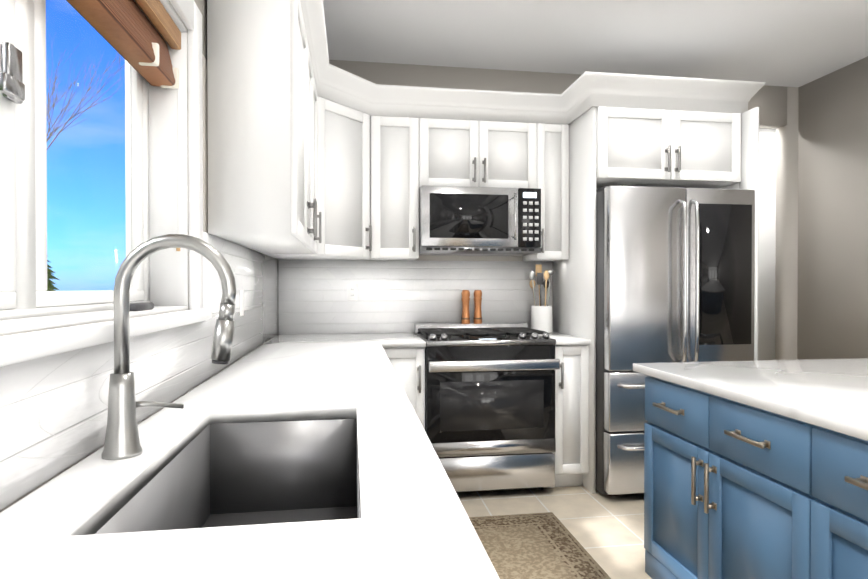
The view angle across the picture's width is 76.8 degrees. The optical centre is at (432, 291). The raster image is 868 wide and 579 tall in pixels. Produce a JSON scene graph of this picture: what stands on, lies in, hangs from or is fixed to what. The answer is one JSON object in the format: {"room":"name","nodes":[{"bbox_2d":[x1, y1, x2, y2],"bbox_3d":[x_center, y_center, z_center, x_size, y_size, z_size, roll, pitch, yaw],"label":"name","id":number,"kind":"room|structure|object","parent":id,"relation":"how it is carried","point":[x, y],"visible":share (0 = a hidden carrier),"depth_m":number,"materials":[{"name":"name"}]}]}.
{"room":"kitchen","nodes":[
{"label":"kitchen","id":0,"kind":"room"},
{"bbox_2d":[0,0,277,511],"bbox_3d":[-0.578,-0.147,0.077,0.158,2.730,7.308,0,0,-8],"label":"wall","id":1,"kind":"structure","parent":0,"point":[53,415],"depth_m":1.08,"materials":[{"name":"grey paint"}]},
{"bbox_2d":[0,0,211,366],"bbox_3d":[-0.675,-0.387,0.856,0.192,0.967,1.804,0,0,-8],"label":"window","id":2,"kind":"structure","parent":1,"relation":"in","point":[162,279],"depth_m":1.22,"materials":[{"name":"white"}]},
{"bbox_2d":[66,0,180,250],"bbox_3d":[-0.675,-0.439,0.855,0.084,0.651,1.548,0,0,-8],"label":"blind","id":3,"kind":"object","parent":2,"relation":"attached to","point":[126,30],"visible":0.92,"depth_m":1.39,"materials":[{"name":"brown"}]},
{"bbox_2d":[240,290,243,315],"bbox_3d":[-0.833,0.049,2.392,0.006,0.114,0.070,0,0,-8],"label":"electrical outlet","id":4,"kind":"object","parent":1,"relation":"attached to","point":[241,302],"visible":1,"depth_m":2.38,"materials":[{"name":"white plastic"}]},
{"bbox_2d":[207,0,321,253],"bbox_3d":[-0.676,-0.724,2.433,0.327,1.045,1.168,0,0,-8],"label":"upper cabinet","id":5,"kind":"object","parent":1,"relation":"attached to","point":[262,150],"visible":1,"depth_m":1.86,"materials":[{"name":"white paint"}]},
{"bbox_2d":[278,60,798,359],"bbox_3d":[0.868,-0.178,3.922,4.130,2.730,0.116,0,0,-8],"label":"wall","id":6,"kind":"structure","parent":0,"point":[399,296],"depth_m":3.76,"materials":[{"name":"grey paint"}]},
{"bbox_2d":[265,96,371,259],"bbox_3d":[-0.671,-0.731,3.326,0.595,1.045,0.607,0,0,-8],"label":"upper cabinet","id":7,"kind":"object","parent":6,"relation":"attached to","point":[344,173],"visible":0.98,"depth_m":3.20,"materials":[{"name":"white paint"}]},
{"bbox_2d":[347,284,357,300],"bbox_3d":[-0.535,0.004,3.657,0.070,0.114,0.007,0,0,-8],"label":"electrical outlet","id":8,"kind":"object","parent":6,"relation":"attached to","point":[352,292],"visible":1,"depth_m":3.65,"materials":[{"name":"white plastic"}]},
{"bbox_2d":[369,116,420,259],"bbox_3d":[-0.254,-0.733,3.542,0.302,1.044,0.299,0,0,-8],"label":"upper cabinet","id":9,"kind":"object","parent":6,"relation":"attached to","point":[409,157],"depth_m":3.40,"materials":[{"name":"white paint"}]},
{"bbox_2d":[421,118,540,188],"bbox_3d":[0.274,-0.954,3.617,0.765,0.602,0.299,0,0,-8],"label":"upper cabinet","id":10,"kind":"object","parent":6,"relation":"attached to","point":[464,153],"depth_m":3.47,"materials":[{"name":"white paint"}]},
{"bbox_2d":[419,185,540,255],"bbox_3d":[0.283,-0.447,3.554,0.758,0.403,0.432,0,0,-8],"label":"microwave","id":11,"kind":"object","parent":10,"relation":"attached to","point":[472,221],"visible":0.98,"depth_m":3.38,"materials":[{"name":"silver metal"}]},
{"bbox_2d":[523,123,568,260],"bbox_3d":[0.761,-0.734,3.690,0.219,1.044,0.299,0,0,-8],"label":"upper cabinet","id":12,"kind":"object","parent":6,"relation":"attached to","point":[554,137],"depth_m":3.55,"materials":[{"name":"white paint"}]},
{"bbox_2d":[300,0,765,124],"bbox_3d":[0.574,-1.166,2.873,2.928,0.167,1.856,0,0,-8],"label":"crown molding","id":13,"kind":"structure","parent":12,"relation":"attached to","point":[584,92],"depth_m":3.28,"materials":[{"name":"white paint"}]},
{"bbox_2d":[456,486,651,578],"bbox_3d":[1.992,1.233,1.318,5.900,0.050,9.200,0,0,-8],"label":"floor","id":14,"kind":"structure","parent":0,"point":[606,531],"depth_m":2.95,"materials":[{"name":"tile"}]},
{"bbox_2d":[383,347,424,429],"bbox_3d":[-0.232,0.751,3.404,0.298,0.880,0.618,0,0,-8],"label":"base cabinet","id":15,"kind":"object","parent":14,"relation":"on","point":[408,363],"depth_m":3.11,"materials":[{"name":"white paint"}]},
{"bbox_2d":[414,322,559,491],"bbox_3d":[0.304,0.705,3.422,0.762,0.972,0.716,0,0,-8],"label":"range","id":16,"kind":"object","parent":14,"relation":"on","point":[489,406],"visible":0.92,"depth_m":3.15,"materials":[{"name":"silver metal"}]},
{"bbox_2d":[461,290,469,323],"bbox_3d":[0.226,0.102,3.715,0.060,0.229,0.060,0,0,-8],"label":"pepper mill","id":17,"kind":"object","parent":16,"relation":"on","point":[465,298],"visible":1,"depth_m":3.69,"materials":[{"name":"brown wood"}]},
{"bbox_2d":[473,290,481,323],"bbox_3d":[0.309,0.102,3.727,0.060,0.229,0.060,0,0,-8],"label":"pepper mill","id":18,"kind":"object","parent":16,"relation":"on","point":[477,317],"visible":1,"depth_m":3.70,"materials":[{"name":"brown wood"}]},
{"bbox_2d":[469,512,610,578],"bbox_3d":[0.375,1.198,1.891,0.835,0.008,2.000,0,0,-8],"label":"rug","id":19,"kind":"object","parent":14,"relation":"on","point":[547,545],"visible":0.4,"depth_m":2.53,"materials":[{"name":"beige fabric"}]},
{"bbox_2d":[549,344,588,487],"bbox_3d":[0.783,0.750,3.552,0.218,0.880,0.618,0,0,-8],"label":"base cabinet","id":20,"kind":"object","parent":14,"relation":"on","point":[571,417],"depth_m":3.26,"materials":[{"name":"white paint"}]},
{"bbox_2d":[538,331,590,344],"bbox_3d":[0.786,0.295,3.532,0.218,0.030,0.635,0,0,-8],"label":"countertop","id":21,"kind":"structure","parent":20,"relation":"on","point":[563,339],"depth_m":3.23,"materials":[{"name":"white stone"}]},
{"bbox_2d":[529,264,554,332],"bbox_3d":[0.744,0.045,3.744,0.183,0.465,0.146,0,0,-8],"label":"utensil crock","id":22,"kind":"object","parent":21,"relation":"on","point":[541,318],"visible":0.88,"depth_m":3.70,"materials":[{"name":"white ceramic"}]},
{"bbox_2d":[553,106,758,493],"bbox_3d":[1.383,-0.033,3.539,0.964,2.445,0.790,0,0,-8],"label":"tall cabinet","id":23,"kind":"object","parent":14,"relation":"on","point":[619,146],"visible":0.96,"depth_m":3.28,"materials":[{"name":"white paint"}]},
{"bbox_2d":[596,186,754,494],"bbox_3d":[1.391,0.288,3.487,0.908,1.805,0.839,0,0,-8],"label":"fridge","id":24,"kind":"object","parent":14,"relation":"on","point":[675,270],"visible":0.54,"depth_m":3.12,"materials":[{"name":"grey metal"}]},
{"bbox_2d":[644,376,867,578],"bbox_3d":[1.875,0.788,0.676,1.517,0.850,3.570,0,0,-8],"label":"base cabinet","id":25,"kind":"object","parent":14,"relation":"on","point":[734,490],"visible":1,"depth_m":1.74,"materials":[{"name":"blue paint"}]},
{"bbox_2d":[633,358,867,440],"bbox_3d":[1.919,0.345,0.689,1.565,0.035,3.690,0,0,-8],"label":"countertop","id":26,"kind":"structure","parent":25,"relation":"on","point":[830,394],"depth_m":1.89,"materials":[{"name":"stone"}]},
{"bbox_3d":[-0.347,0.768,1.275,0.655,0.880,4.798,0,0,-8],"label":"base cabinet","id":27,"kind":"object","parent":14,"relation":"on","visible":0},
{"bbox_2d":[0,333,499,578],"bbox_3d":[-0.223,0.313,1.286,0.890,0.030,4.790,0,0,-8],"label":"countertop","id":28,"kind":"structure","parent":27,"relation":"on","point":[413,521],"depth_m":0.78,"materials":[{"name":"white stone"}]},
{"bbox_2d":[102,234,235,459],"bbox_3d":[-0.490,0.096,1.041,0.236,0.407,0.112,0,0,-8],"label":"faucet","id":29,"kind":"object","parent":28,"relation":"on","point":[122,439],"visible":1,"depth_m":1.00,"materials":[{"name":"silver metal"}]},
{"bbox_2d":[95,419,359,533],"bbox_3d":[-0.324,0.492,1.045,0.410,0.325,0.730,0,0,-8],"label":"sink basin","id":30,"kind":"object","parent":28,"relation":"in","point":[230,474],"visible":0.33,"depth_m":1.37,"materials":[{"name":"silver metal"}]},
{"bbox_2d":[323,0,867,86],"bbox_3d":[1.992,-1.547,1.296,5.900,0.050,9.200,0,0,-8],"label":"ceiling","id":31,"kind":"structure","parent":0,"point":[792,43],"depth_m":3.29,"materials":[{"name":"white paint"}]},
{"bbox_2d":[758,128,775,360],"bbox_3d":[2.561,-0.187,5.028,3.700,2.730,0.100,0,0,-8],"label":"wall","id":32,"kind":"structure","parent":0,"point":[767,241],"depth_m":5.04,"materials":[{"name":"white paint"}]},
{"bbox_2d":[797,56,867,359],"bbox_3d":[3.360,-0.152,0.597,0.158,2.730,7.199,0,0,-8],"label":"wall","id":33,"kind":"structure","parent":0,"point":[832,317],"depth_m":3.84,"materials":[{"name":"grey paint"}]},
{"label":"outside","id":34,"kind":"structure","parent":0,"visible":0},
{"bbox_3d":[-43.199,1.720,18.577,78.849,0.100,130.000,0,0,-8],"label":"ground","id":35,"kind":"structure","parent":34,"visible":0},
{"bbox_2d":[47,255,58,290],"bbox_3d":[-12.025,-0.104,16.508,2.500,3.582,2.392,0,0,-8],"label":"conifer","id":36,"kind":"object","parent":35,"relation":"on","point":[49,283],"depth_m":16.71,"materials":[{"name":"green plant"}]},
{"bbox_2d":[46,49,96,141],"bbox_3d":[-18.163,-6.440,24.023,7.484,16.133,7.075,0,0,-8],"label":"bare tree","id":37,"kind":"object","parent":35,"relation":"on","point":[53,106],"depth_m":24.04,"materials":[{"name":"brown plant"}]},
{"bbox_2d":[46,36,124,149],"bbox_3d":[-14.389,-5.127,19.592,7.688,13.577,4.773,0,0,-8],"label":"bare tree","id":38,"kind":"object","parent":35,"relation":"on","point":[70,118],"depth_m":20.13,"materials":[{"name":"brown plant"}]}
]}

